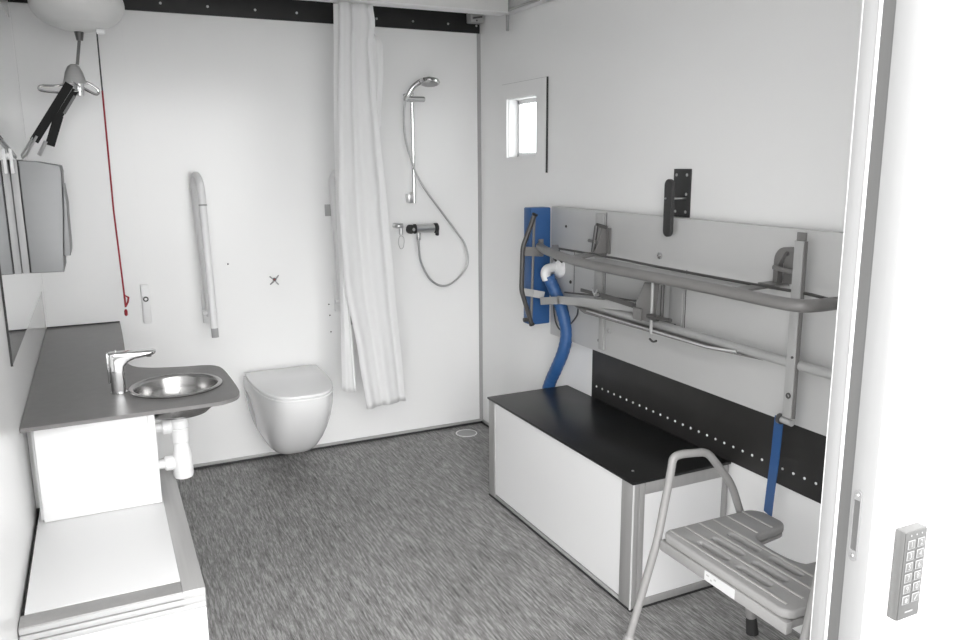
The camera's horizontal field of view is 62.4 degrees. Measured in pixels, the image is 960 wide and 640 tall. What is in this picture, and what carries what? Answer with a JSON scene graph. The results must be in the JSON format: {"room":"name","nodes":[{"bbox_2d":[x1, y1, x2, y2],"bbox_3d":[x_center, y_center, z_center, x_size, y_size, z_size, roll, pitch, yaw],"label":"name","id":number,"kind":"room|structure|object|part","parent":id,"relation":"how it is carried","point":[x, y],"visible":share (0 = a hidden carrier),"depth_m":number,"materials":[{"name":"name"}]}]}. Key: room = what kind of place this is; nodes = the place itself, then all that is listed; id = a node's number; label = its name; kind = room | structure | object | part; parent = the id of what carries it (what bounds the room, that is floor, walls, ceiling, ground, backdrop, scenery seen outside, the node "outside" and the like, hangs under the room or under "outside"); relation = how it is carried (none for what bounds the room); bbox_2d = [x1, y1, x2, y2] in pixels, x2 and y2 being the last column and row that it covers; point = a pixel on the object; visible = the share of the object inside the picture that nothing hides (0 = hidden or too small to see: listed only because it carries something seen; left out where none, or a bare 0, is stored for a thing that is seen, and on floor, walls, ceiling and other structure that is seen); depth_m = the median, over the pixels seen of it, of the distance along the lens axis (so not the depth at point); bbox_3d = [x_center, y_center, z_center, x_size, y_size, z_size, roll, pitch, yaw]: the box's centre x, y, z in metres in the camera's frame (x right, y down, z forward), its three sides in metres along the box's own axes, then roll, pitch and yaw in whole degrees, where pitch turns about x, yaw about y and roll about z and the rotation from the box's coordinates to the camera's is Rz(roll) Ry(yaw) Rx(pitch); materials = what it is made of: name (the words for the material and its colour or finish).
{"room":"accessible bathroom","nodes":[
{"label":"accessible bathroom","id":0,"kind":"room"},
{"bbox_2d":[0,0,45,639],"bbox_3d":[-1.387,-0.092,2.225,0.080,2.420,3.200,-6,13,-25],"label":"wall","id":1,"kind":"structure","parent":0,"point":[19,514],"depth_m":2.12,"materials":[{"name":"white paint"}]},
{"bbox_2d":[7,148,14,173],"bbox_3d":[-1.609,-0.544,2.711,0.022,0.085,0.020,-6,13,-25],"label":"clip","id":2,"kind":"object","parent":1,"relation":"attached to","point":[10,155],"visible":0.98,"depth_m":2.71,"materials":[{"name":"white plastic"}]},
{"bbox_2d":[0,3,41,366],"bbox_3d":[-1.662,-0.573,2.806,0.006,1.165,1.526,-6,13,-25],"label":"wall mirror","id":3,"kind":"object","parent":1,"relation":"attached to","point":[21,292],"visible":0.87,"depth_m":2.69,"materials":[{"name":"clear glass"}]},
{"bbox_2d":[9,159,71,273],"bbox_3d":[-1.609,-0.390,2.928,0.162,0.398,0.300,-6,13,-25],"label":"paper towel dispenser","id":4,"kind":"object","parent":1,"relation":"attached to","point":[41,202],"visible":1,"depth_m":2.80,"materials":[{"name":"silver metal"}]},
{"bbox_3d":[-1.672,-0.385,2.898,0.022,0.396,0.300,-6,13,-25],"label":"plate","id":5,"kind":"part","parent":4,"relation":"part of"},
{"bbox_2d":[20,321,239,432],"bbox_3d":[-1.380,0.150,3.109,0.634,0.018,1.568,-6,13,-25],"label":"countertop","id":6,"kind":"structure","parent":1,"relation":"attached to","point":[70,386],"depth_m":2.72,"materials":[{"name":"grey laminate"}]},
{"bbox_2d":[105,348,155,394],"bbox_3d":[-1.158,0.166,2.643,0.154,0.145,0.052,-6,13,-25],"label":"faucet","id":7,"kind":"object","parent":6,"relation":"on","point":[116,361],"visible":1,"depth_m":2.61,"materials":[{"name":"silver metal"}]},
{"bbox_3d":[-1.224,0.159,2.609,0.008,0.103,0.024,-6,13,-25],"label":"lever","id":8,"kind":"part","parent":7,"relation":"part of","materials":[{"name":"silver metal"}]},
{"bbox_2d":[128,373,221,419],"bbox_3d":[-1.038,0.270,2.717,0.302,0.104,0.302,-6,13,-25],"label":"basin","id":9,"kind":"object","parent":6,"relation":"in","point":[178,385],"visible":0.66,"depth_m":2.79,"materials":[{"name":"silver metal"}]},
{"bbox_2d":[7,0,479,464],"bbox_3d":[-1.021,-0.473,4.093,2.235,2.420,0.082,-6,13,-25],"label":"wall","id":10,"kind":"structure","parent":0,"point":[246,105],"depth_m":3.97,"materials":[{"name":"white paint"}]},
{"bbox_2d":[8,3,47,326],"bbox_3d":[-2.007,-0.661,3.523,0.008,1.410,0.008,-6,13,-25],"label":"trim","id":11,"kind":"structure","parent":10,"relation":"attached to","point":[9,10],"depth_m":3.46,"materials":[{"name":"white laminate"}]},
{"bbox_2d":[140,284,151,323],"bbox_3d":[-1.611,-0.077,3.824,0.036,0.190,0.024,-6,13,-25],"label":"switch","id":12,"kind":"object","parent":10,"relation":"attached to","point":[145,297],"visible":1,"depth_m":3.82,"materials":[{"name":"white plastic"}]},
{"bbox_2d":[190,172,218,337],"bbox_3d":[-1.317,-0.316,3.808,0.081,0.781,0.222,-6,13,-25],"label":"support rail","id":13,"kind":"object","parent":10,"relation":"attached to","point":[209,311],"visible":1,"depth_m":3.76,"materials":[{"name":"white plastic"}]},
{"bbox_3d":[-1.356,-0.070,3.957,0.060,0.170,0.012,-6,13,-25],"label":"wall plate","id":14,"kind":"part","parent":13,"relation":"part of","materials":[{"name":"white plastic"}]},
{"bbox_2d":[8,0,479,33],"bbox_3d":[-1.009,-1.554,3.830,2.229,0.193,0.016,-6,13,-25],"label":"trim","id":15,"kind":"structure","parent":10,"relation":"attached to","point":[284,10],"depth_m":3.88,"materials":[{"name":"black metal"}]},
{"bbox_2d":[270,275,278,284],"bbox_3d":[-1.054,-0.204,4.069,0.050,0.052,0.029,-6,13,-25],"label":"wall hook","id":16,"kind":"object","parent":10,"relation":"attached to","point":[274,279],"visible":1,"depth_m":4.07,"materials":[{"name":"grey metal"}]},
{"bbox_2d":[243,365,332,453],"bbox_3d":[-0.928,0.491,3.954,0.378,0.394,0.587,-6,13,-25],"label":"toilet","id":17,"kind":"object","parent":10,"relation":"attached to","point":[290,408],"visible":1,"depth_m":3.79,"materials":[{"name":"white ceramic"}]},
{"bbox_3d":[-0.921,0.322,3.903,0.378,0.010,0.552,-6,13,-25],"label":"seat","id":18,"kind":"part","parent":17,"relation":"part of","materials":[{"name":"white plastic"}]},
{"bbox_3d":[-0.922,0.308,3.902,0.376,0.016,0.549,-6,13,-25],"label":"lid","id":19,"kind":"part","parent":17,"relation":"part of","materials":[{"name":"white plastic"}]},
{"bbox_2d":[325,204,330,215],"bbox_3d":[-0.777,-0.574,4.142,0.068,0.060,0.010,-6,13,-25],"label":"clip","id":20,"kind":"object","parent":10,"relation":"attached to","point":[327,206],"visible":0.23,"depth_m":4.13,"materials":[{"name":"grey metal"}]},
{"bbox_2d":[193,419,481,469],"bbox_3d":[-0.995,0.707,4.291,2.231,0.028,0.008,-6,13,-25],"label":"baseboard","id":21,"kind":"structure","parent":10,"relation":"attached to","point":[475,421],"depth_m":4.41,"materials":[{"name":"grey metal"}]},
{"bbox_2d":[329,170,351,324],"bbox_3d":[-0.712,-0.378,4.093,0.081,0.781,0.222,-6,13,-25],"label":"support rail","id":22,"kind":"object","parent":10,"relation":"attached to","point":[332,194],"visible":0.41,"depth_m":4.12,"materials":[{"name":"white plastic"}]},
{"bbox_3d":[-0.751,-0.132,4.242,0.060,0.170,0.012,-6,13,-25],"label":"wall plate","id":23,"kind":"part","parent":22,"relation":"part of","materials":[{"name":"white plastic"}]},
{"bbox_2d":[392,223,403,248],"bbox_3d":[-0.441,-0.455,4.303,0.052,0.140,0.058,-6,13,-25],"label":"valve","id":24,"kind":"object","parent":10,"relation":"attached to","point":[399,226],"visible":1,"depth_m":4.28,"materials":[{"name":"silver metal"}]},
{"bbox_2d":[403,92,424,202],"bbox_3d":[-0.357,-0.916,4.232,0.116,0.575,0.094,-6,13,-25],"label":"shower rail","id":25,"kind":"object","parent":10,"relation":"attached to","point":[410,197],"visible":0.92,"depth_m":4.21,"materials":[{"name":"silver metal"}]},
{"bbox_3d":[-0.357,-0.915,4.225,0.019,0.575,0.018,-6,13,-25],"label":"rail","id":26,"kind":"part","parent":25,"relation":"part of","materials":[{"name":"silver metal"}]},
{"bbox_2d":[403,76,439,100],"bbox_3d":[-0.296,-1.198,4.110,0.182,0.125,0.117,-6,13,-25],"label":"shower","id":27,"kind":"object","parent":25,"relation":"on","point":[428,81],"visible":1,"depth_m":4.11,"materials":[{"name":"silver metal"}]},
{"bbox_3d":[-0.335,-1.200,4.121,0.130,0.125,0.036,-1,11,-1],"label":"handle","id":28,"kind":"part","parent":27,"relation":"part of","materials":[{"name":"silver metal"}]},
{"bbox_3d":[-0.263,-1.226,4.115,0.090,0.024,0.088,-6,13,-25],"label":"spray plate","id":29,"kind":"part","parent":27,"relation":"part of","materials":[{"name":"silver metal"}]},
{"bbox_2d":[406,223,438,239],"bbox_3d":[-0.323,-0.482,4.321,0.192,0.089,0.118,-6,13,-25],"label":"shower mixer","id":30,"kind":"object","parent":10,"relation":"attached to","point":[417,229],"visible":1,"depth_m":4.29,"materials":[{"name":"silver metal"}]},
{"bbox_3d":[-0.372,-0.488,4.263,0.034,0.050,0.050,10,16,43],"label":"control knob","id":31,"kind":"part","parent":30,"relation":"part of","materials":[{"name":"black plastic"}]},
{"bbox_2d":[403,101,468,286],"bbox_3d":[-0.232,-0.670,4.303,0.373,0.996,0.018,-6,13,-25],"label":"shower hose","id":32,"kind":"object","parent":30,"relation":"attached to","point":[404,105],"visible":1,"depth_m":4.32,"materials":[{"name":"silver metal"}]},
{"bbox_3d":[-0.240,-0.504,4.335,0.024,0.054,0.054,-6,13,-25],"label":"control knob","id":33,"kind":"part","parent":30,"relation":"part of","materials":[{"name":"black plastic"}]},
{"bbox_2d":[466,13,483,23],"bbox_3d":[-0.025,-1.619,4.255,0.077,0.050,0.068,-6,13,-25],"label":"bracket","id":34,"kind":"object","parent":10,"relation":"attached to","point":[470,18],"visible":0.86,"depth_m":4.24,"materials":[{"name":"grey metal"}]},
{"bbox_2d":[477,34,482,418],"bbox_3d":[0.000,-0.484,4.538,0.016,2.196,0.016,-6,13,-25],"label":"trim","id":35,"kind":"structure","parent":10,"relation":"attached to","point":[478,35],"depth_m":4.52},
{"bbox_2d":[176,423,799,639],"bbox_3d":[-0.335,1.016,2.961,2.395,0.060,3.200,-6,13,-25],"label":"floor","id":36,"kind":"structure","parent":0,"point":[405,537],"depth_m":3.12,"materials":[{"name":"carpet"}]},
{"bbox_2d":[18,458,208,639],"bbox_3d":[-1.117,0.851,2.452,0.421,0.476,1.023,-6,13,-25],"label":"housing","id":37,"kind":"object","parent":36,"relation":"on","point":[133,573],"visible":0.85,"depth_m":2.09,"materials":[{"name":"metal"}]},
{"bbox_2d":[27,415,161,522],"bbox_3d":[-1.277,0.415,2.627,0.364,0.308,0.422,-6,13,-25],"label":"base cabinet","id":38,"kind":"object","parent":37,"relation":"on","point":[99,467],"visible":0.6,"depth_m":2.45,"materials":[{"name":"white laminate"}]},
{"bbox_3d":[-1.425,0.428,2.572,0.008,0.308,0.395,-6,13,-25],"label":"panel","id":39,"kind":"part","parent":38,"relation":"part of","materials":[{"name":"white laminate"}]},
{"bbox_3d":[-1.037,0.435,2.524,0.023,0.308,0.024,-6,13,-25],"label":"corner post","id":40,"kind":"part","parent":38,"relation":"part of","materials":[{"name":"white metal"}]},
{"bbox_3d":[-1.154,0.621,2.425,0.357,0.013,0.958,-6,13,-25],"label":"panel","id":41,"kind":"part","parent":37,"relation":"part of","materials":[{"name":"white laminate"}]},
{"bbox_3d":[-0.901,0.736,1.965,0.420,0.052,0.015,-6,13,-25],"label":"rail","id":42,"kind":"part","parent":37,"relation":"part of","materials":[{"name":"grey"}]},
{"bbox_3d":[-0.914,0.958,2.007,0.391,0.400,0.007,-6,13,-25],"label":"panel","id":43,"kind":"part","parent":37,"relation":"part of","materials":[{"name":"white laminate"}]},
{"bbox_2d":[155,418,193,478],"bbox_3d":[-1.059,0.436,2.740,0.117,0.236,0.068,-6,13,-25],"label":"trap","id":44,"kind":"object","parent":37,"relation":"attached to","point":[180,461],"visible":0.78,"depth_m":2.73,"materials":[{"name":"white plastic"}]},
{"bbox_2d":[172,441,193,478],"bbox_3d":[-1.036,0.485,2.760,0.068,0.130,0.068,-6,13,-25],"label":"drain pipe","id":45,"kind":"object","parent":44,"relation":"on","point":[182,460],"depth_m":2.73,"materials":[{"name":"white plastic"}]},
{"bbox_3d":[-0.723,0.950,2.096,0.029,0.419,0.013,-6,13,-25],"label":"corner post","id":46,"kind":"part","parent":37,"relation":"part of","materials":[{"name":"white metal"}]},
{"bbox_2d":[456,429,476,436],"bbox_3d":[-0.078,0.654,4.582,0.124,0.004,0.124,-6,13,-25],"label":"floor drain","id":47,"kind":"object","parent":36,"relation":"on","point":[465,432],"visible":1,"depth_m":4.58,"materials":[{"name":"grey metal"}]},
{"bbox_2d":[487,385,730,611],"bbox_3d":[0.470,0.665,3.298,0.432,0.483,1.112,-6,13,-25],"label":"storage bench","id":48,"kind":"object","parent":36,"relation":"on","point":[586,475],"visible":0.79,"depth_m":3.00,"materials":[{"name":"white laminate"}]},
{"bbox_3d":[0.063,0.596,3.675,0.020,0.464,0.060,-6,13,-25],"label":"corner post","id":49,"kind":"part","parent":48,"relation":"part of","materials":[{"name":"metal"}]},
{"bbox_3d":[0.286,0.677,3.214,0.008,0.443,0.974,-6,13,-25],"label":"long panel","id":50,"kind":"part","parent":48,"relation":"part of","materials":[{"name":"white laminate"}]},
{"bbox_3d":[0.528,0.777,2.761,0.050,0.464,0.070,-6,13,-25],"label":"corner post","id":51,"kind":"part","parent":48,"relation":"part of","materials":[{"name":"metal"}]},
{"bbox_3d":[0.717,0.771,2.822,0.342,0.390,0.008,-6,13,-25],"label":"panel","id":52,"kind":"part","parent":48,"relation":"part of","materials":[{"name":"white laminate"}]},
{"bbox_3d":[0.883,0.746,2.901,0.025,0.464,0.020,-6,13,-25],"label":"corner post","id":53,"kind":"part","parent":48,"relation":"part of","materials":[{"name":"metal"}]},
{"bbox_2d":[623,448,815,639],"bbox_3d":[0.799,0.774,2.246,0.510,0.685,0.683,-6,13,-25],"label":"stool","id":54,"kind":"object","parent":36,"relation":"on","point":[728,552],"visible":0.73,"depth_m":2.27,"materials":[{"name":"grey plastic"}]},
{"bbox_3d":[0.676,0.707,2.495,0.488,0.651,0.053,-5,12,-20],"label":"frame","id":55,"kind":"part","parent":54,"relation":"part of","materials":[{"name":"grey metal"}]},
{"bbox_3d":[0.662,0.723,2.187,0.024,0.033,0.494,-6,13,-25],"label":"rail","id":56,"kind":"part","parent":54,"relation":"part of","materials":[{"name":"grey plastic"}]},
{"bbox_3d":[0.824,0.676,2.257,0.380,0.026,0.494,-6,13,-25],"label":"seat","id":57,"kind":"part","parent":54,"relation":"part of","materials":[{"name":"grey plastic"}]},
{"bbox_3d":[0.916,0.748,2.060,0.365,0.023,0.020,-6,13,-25],"label":"rail","id":58,"kind":"part","parent":54,"relation":"part of","materials":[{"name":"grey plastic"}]},
{"bbox_3d":[0.924,0.807,1.991,0.488,0.651,0.053,-7,13,-30],"label":"frame","id":59,"kind":"part","parent":54,"relation":"part of","materials":[{"name":"grey metal"}]},
{"bbox_2d":[479,0,862,633],"bbox_3d":[0.699,-0.306,3.206,0.080,2.420,3.200,-6,13,-25],"label":"wall","id":60,"kind":"structure","parent":0,"point":[756,98],"depth_m":2.97,"materials":[{"name":"white paint"}]},
{"bbox_2d":[482,419,488,427],"bbox_3d":[0.221,0.690,4.334,0.008,0.028,0.960,-6,13,-25],"label":"baseboard","id":61,"kind":"structure","parent":60,"relation":"attached to","point":[484,422],"depth_m":4.71,"materials":[{"name":"grey metal"}]},
{"bbox_2d":[501,76,548,172],"bbox_3d":[0.271,-0.974,4.002,0.132,0.446,0.468,-6,13,-25],"label":"window","id":62,"kind":"structure","parent":60,"relation":"in","point":[513,95],"depth_m":4.01,"materials":[{"name":"white plastic"}]},
{"bbox_3d":[0.271,-0.974,4.017,0.020,0.287,0.302,-6,13,-25],"label":"sash","id":63,"kind":"part","parent":62,"relation":"part of","materials":[{"name":"white plastic"}]},
{"bbox_2d":[663,169,691,236],"bbox_3d":[0.712,-0.435,2.934,0.103,0.244,0.107,-6,13,-25],"label":"wall bracket","id":64,"kind":"object","parent":60,"relation":"attached to","point":[677,192],"visible":1,"depth_m":2.92,"materials":[{"name":"grey metal"}]},
{"bbox_3d":[0.752,-0.473,2.953,0.005,0.177,0.095,-6,13,-25],"label":"mounting plate","id":65,"kind":"part","parent":64,"relation":"part of","materials":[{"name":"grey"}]},
{"bbox_2d":[519,206,843,515],"bbox_3d":[0.668,0.103,2.865,0.337,0.920,2.160,-6,13,-25],"label":"table","id":66,"kind":"object","parent":60,"relation":"attached to","point":[745,314],"visible":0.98,"depth_m":2.78,"materials":[{"name":"grey metal"}]},
{"bbox_3d":[0.246,-0.234,3.700,0.026,0.490,0.011,-6,13,-25],"label":"guard rod","id":67,"kind":"part","parent":66,"relation":"part of","materials":[{"name":"grey metal"}]},
{"bbox_3d":[0.271,-0.258,3.780,0.107,0.555,0.072,-6,13,-25],"label":"mattress","id":68,"kind":"part","parent":66,"relation":"part of","materials":[{"name":"blue plastic"}]},
{"bbox_3d":[0.335,-0.321,3.528,0.030,0.008,0.197,1,11,5],"label":"cross plate","id":69,"kind":"part","parent":66,"relation":"part of","materials":[{"name":"grey metal"}]},
{"bbox_2d":[541,260,571,388],"bbox_3d":[0.344,0.087,3.723,0.111,0.752,0.191,-8,14,-32],"label":"hose","id":70,"kind":"object","parent":66,"relation":"attached to","point":[558,268],"visible":0.83,"depth_m":3.66,"materials":[{"name":"blue plastic"}]},
{"bbox_3d":[0.459,-0.067,3.343,0.006,0.135,0.810,-6,13,-25],"label":"flat arm","id":71,"kind":"part","parent":66,"relation":"part of","materials":[{"name":"grey metal"}]},
{"bbox_3d":[0.436,-0.266,3.277,0.075,0.008,0.224,8,14,37],"label":"cross plate","id":72,"kind":"part","parent":66,"relation":"part of","materials":[{"name":"grey metal"}]},
{"bbox_3d":[0.484,-0.342,3.342,0.033,0.112,0.017,-6,13,-25],"label":"link rod","id":73,"kind":"part","parent":66,"relation":"part of","materials":[{"name":"grey metal"}]},
{"bbox_3d":[0.509,-0.094,3.256,0.011,0.060,0.621,-6,13,-25],"label":"link rod","id":74,"kind":"part","parent":66,"relation":"part of","materials":[{"name":"grey metal"}]},
{"bbox_3d":[0.536,-0.332,3.318,0.007,0.108,0.034,-6,13,-25],"label":"gusset plate","id":75,"kind":"part","parent":66,"relation":"part of","materials":[{"name":"grey metal"}]},
{"bbox_3d":[0.627,-0.063,2.891,0.012,0.230,0.011,-6,13,-25],"label":"latch rod","id":76,"kind":"part","parent":66,"relation":"part of","materials":[{"name":"grey metal"}]},
{"bbox_3d":[0.643,-0.005,2.848,0.023,0.026,0.131,-6,13,-25],"label":"latch lever","id":77,"kind":"part","parent":66,"relation":"part of","materials":[{"name":"grey metal"}]},
{"bbox_3d":[0.663,-0.062,2.886,0.014,0.130,0.013,-6,13,-25],"label":"latch rod","id":78,"kind":"part","parent":66,"relation":"part of","materials":[{"name":"grey metal"}]},
{"bbox_3d":[0.668,-0.190,2.885,0.040,0.010,1.562,-6,13,-24],"label":"rod","id":79,"kind":"part","parent":66,"relation":"part of","materials":[{"name":"grey metal"}]},
{"bbox_3d":[0.828,-0.098,2.445,0.232,0.006,0.055,-8,14,-32],"label":"cross plate","id":80,"kind":"part","parent":66,"relation":"part of","materials":[{"name":"grey metal"}]},
{"bbox_3d":[0.960,-0.163,2.454,0.007,0.103,0.045,-6,13,-25],"label":"gusset plate","id":81,"kind":"part","parent":66,"relation":"part of","materials":[{"name":"grey metal"}]},
{"bbox_2d":[592,350,825,503],"bbox_3d":[0.908,0.385,2.804,0.010,0.258,1.825,-6,13,-25],"label":"wall strip","id":82,"kind":"object","parent":60,"relation":"attached to","point":[741,435],"visible":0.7,"depth_m":2.91,"materials":[{"name":"black plastic"}]},
{"bbox_2d":[810,0,959,639],"bbox_3d":[0.554,0.060,1.452,3.535,3.000,0.122,-6,13,-25],"label":"wall","id":83,"kind":"structure","parent":0,"point":[927,480],"depth_m":1.57,"materials":[{"name":"white paint"}]},
{"bbox_2d":[811,0,944,639],"bbox_3d":[0.092,0.245,1.260,1.555,2.120,0.122,-6,13,-25],"label":"door","id":84,"kind":"structure","parent":83,"relation":"in","point":[900,42],"depth_m":1.51,"materials":[{"name":"white plastic"}]},
{"bbox_3d":[0.752,0.412,1.588,0.003,0.152,0.018,-6,13,-25],"label":"strike plate","id":85,"kind":"part","parent":84,"relation":"part of","materials":[{"name":"silver metal"}]},
{"bbox_2d":[887,522,926,620],"bbox_3d":[0.871,0.513,1.613,0.067,0.196,0.026,-6,13,-25],"label":"keypad","id":86,"kind":"object","parent":83,"relation":"attached to","point":[910,540],"visible":1,"depth_m":1.60,"materials":[{"name":"grey metal"}]},
{"bbox_3d":[-0.353,-1.415,2.470,2.395,0.060,3.200,-6,13,-25],"label":"ceiling","id":87,"kind":"structure","parent":0,"visible":0},
{"bbox_2d":[96,34,128,315],"bbox_3d":[-1.606,-0.777,3.418,0.070,1.548,0.070,-6,13,-25],"label":"pull cord","id":88,"kind":"object","parent":87,"relation":"hanging from","point":[124,295],"visible":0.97,"depth_m":3.45,"materials":[{"name":"red fabric"}]},
{"bbox_3d":[-1.610,-1.256,3.321,0.008,0.570,0.006,-6,13,-25],"label":"cord","id":89,"kind":"part","parent":88,"relation":"part of","materials":[{"name":"grey plastic"}]},
{"bbox_3d":[-1.603,-0.543,3.466,0.018,0.885,0.008,-6,13,-25],"label":"cord","id":90,"kind":"part","parent":88,"relation":"part of","materials":[{"name":"red fabric"}]},
{"bbox_3d":[-1.588,-0.086,3.564,0.024,0.059,0.009,-6,13,-25],"label":"handle","id":91,"kind":"part","parent":88,"relation":"part of","materials":[{"name":"red plastic"}]},
{"bbox_2d":[305,0,508,15],"bbox_3d":[-0.842,-1.496,3.458,2.147,0.165,0.088,-6,13,-25],"label":"rail","id":92,"kind":"object","parent":87,"relation":"attached to","point":[484,7],"visible":1,"depth_m":3.77,"materials":[{"name":"plastic"}]},
{"bbox_2d":[28,0,124,64],"bbox_3d":[-1.594,-1.181,3.152,0.344,0.322,0.344,-6,13,-25],"label":"ceiling hoist","id":93,"kind":"structure","parent":92,"relation":"hanging from","point":[80,17],"depth_m":3.06,"materials":[{"name":"plastic"}]},
{"bbox_2d":[20,80,80,158],"bbox_3d":[-1.704,-0.797,3.145,0.242,0.310,0.024,-6,13,-25],"label":"strap","id":94,"kind":"object","parent":93,"relation":"hanging from","point":[54,115],"visible":1,"depth_m":3.15,"materials":[{"name":"black fabric"}]},
{"bbox_3d":[-1.781,-0.683,3.132,0.071,0.093,0.020,-6,13,-25],"label":"buckle rod","id":95,"kind":"part","parent":94,"relation":"part of","materials":[{"name":"silver metal"}]},
{"bbox_3d":[-1.737,-0.682,3.147,0.044,0.063,0.016,-6,13,-25],"label":"buckle rod","id":96,"kind":"part","parent":94,"relation":"part of","materials":[{"name":"silver metal"}]},
{"bbox_2d":[37,64,99,95],"bbox_3d":[-1.647,-0.961,3.170,0.225,0.122,0.054,-6,13,-25],"label":"bar","id":97,"kind":"object","parent":93,"relation":"hanging from","point":[73,72],"visible":0.99,"depth_m":3.16,"materials":[{"name":"silver metal"}]},
{"bbox_2d":[333,2,405,408],"bbox_3d":[-0.536,-0.504,3.807,0.314,1.918,0.072,-6,13,-25],"label":"shower curtain","id":98,"kind":"object","parent":92,"relation":"hanging from","point":[367,286],"visible":1,"depth_m":3.78,"materials":[{"name":"white fabric"}]},
{"bbox_2d":[507,0,551,13],"bbox_3d":[0.698,-1.378,2.800,0.060,0.158,2.580,-6,13,-25],"label":"rail","id":99,"kind":"object","parent":87,"relation":"attached to","point":[515,6],"visible":0.77,"depth_m":3.80,"materials":[{"name":"plastic"}]},
{"bbox_2d":[506,15,508,30],"bbox_3d":[0.137,-1.492,3.981,0.016,0.076,0.015,-6,13,-25],"label":"plug","id":100,"kind":"object","parent":99,"relation":"hanging from","point":[507,16],"visible":1,"depth_m":3.97,"materials":[{"name":"white plastic"}]}
]}

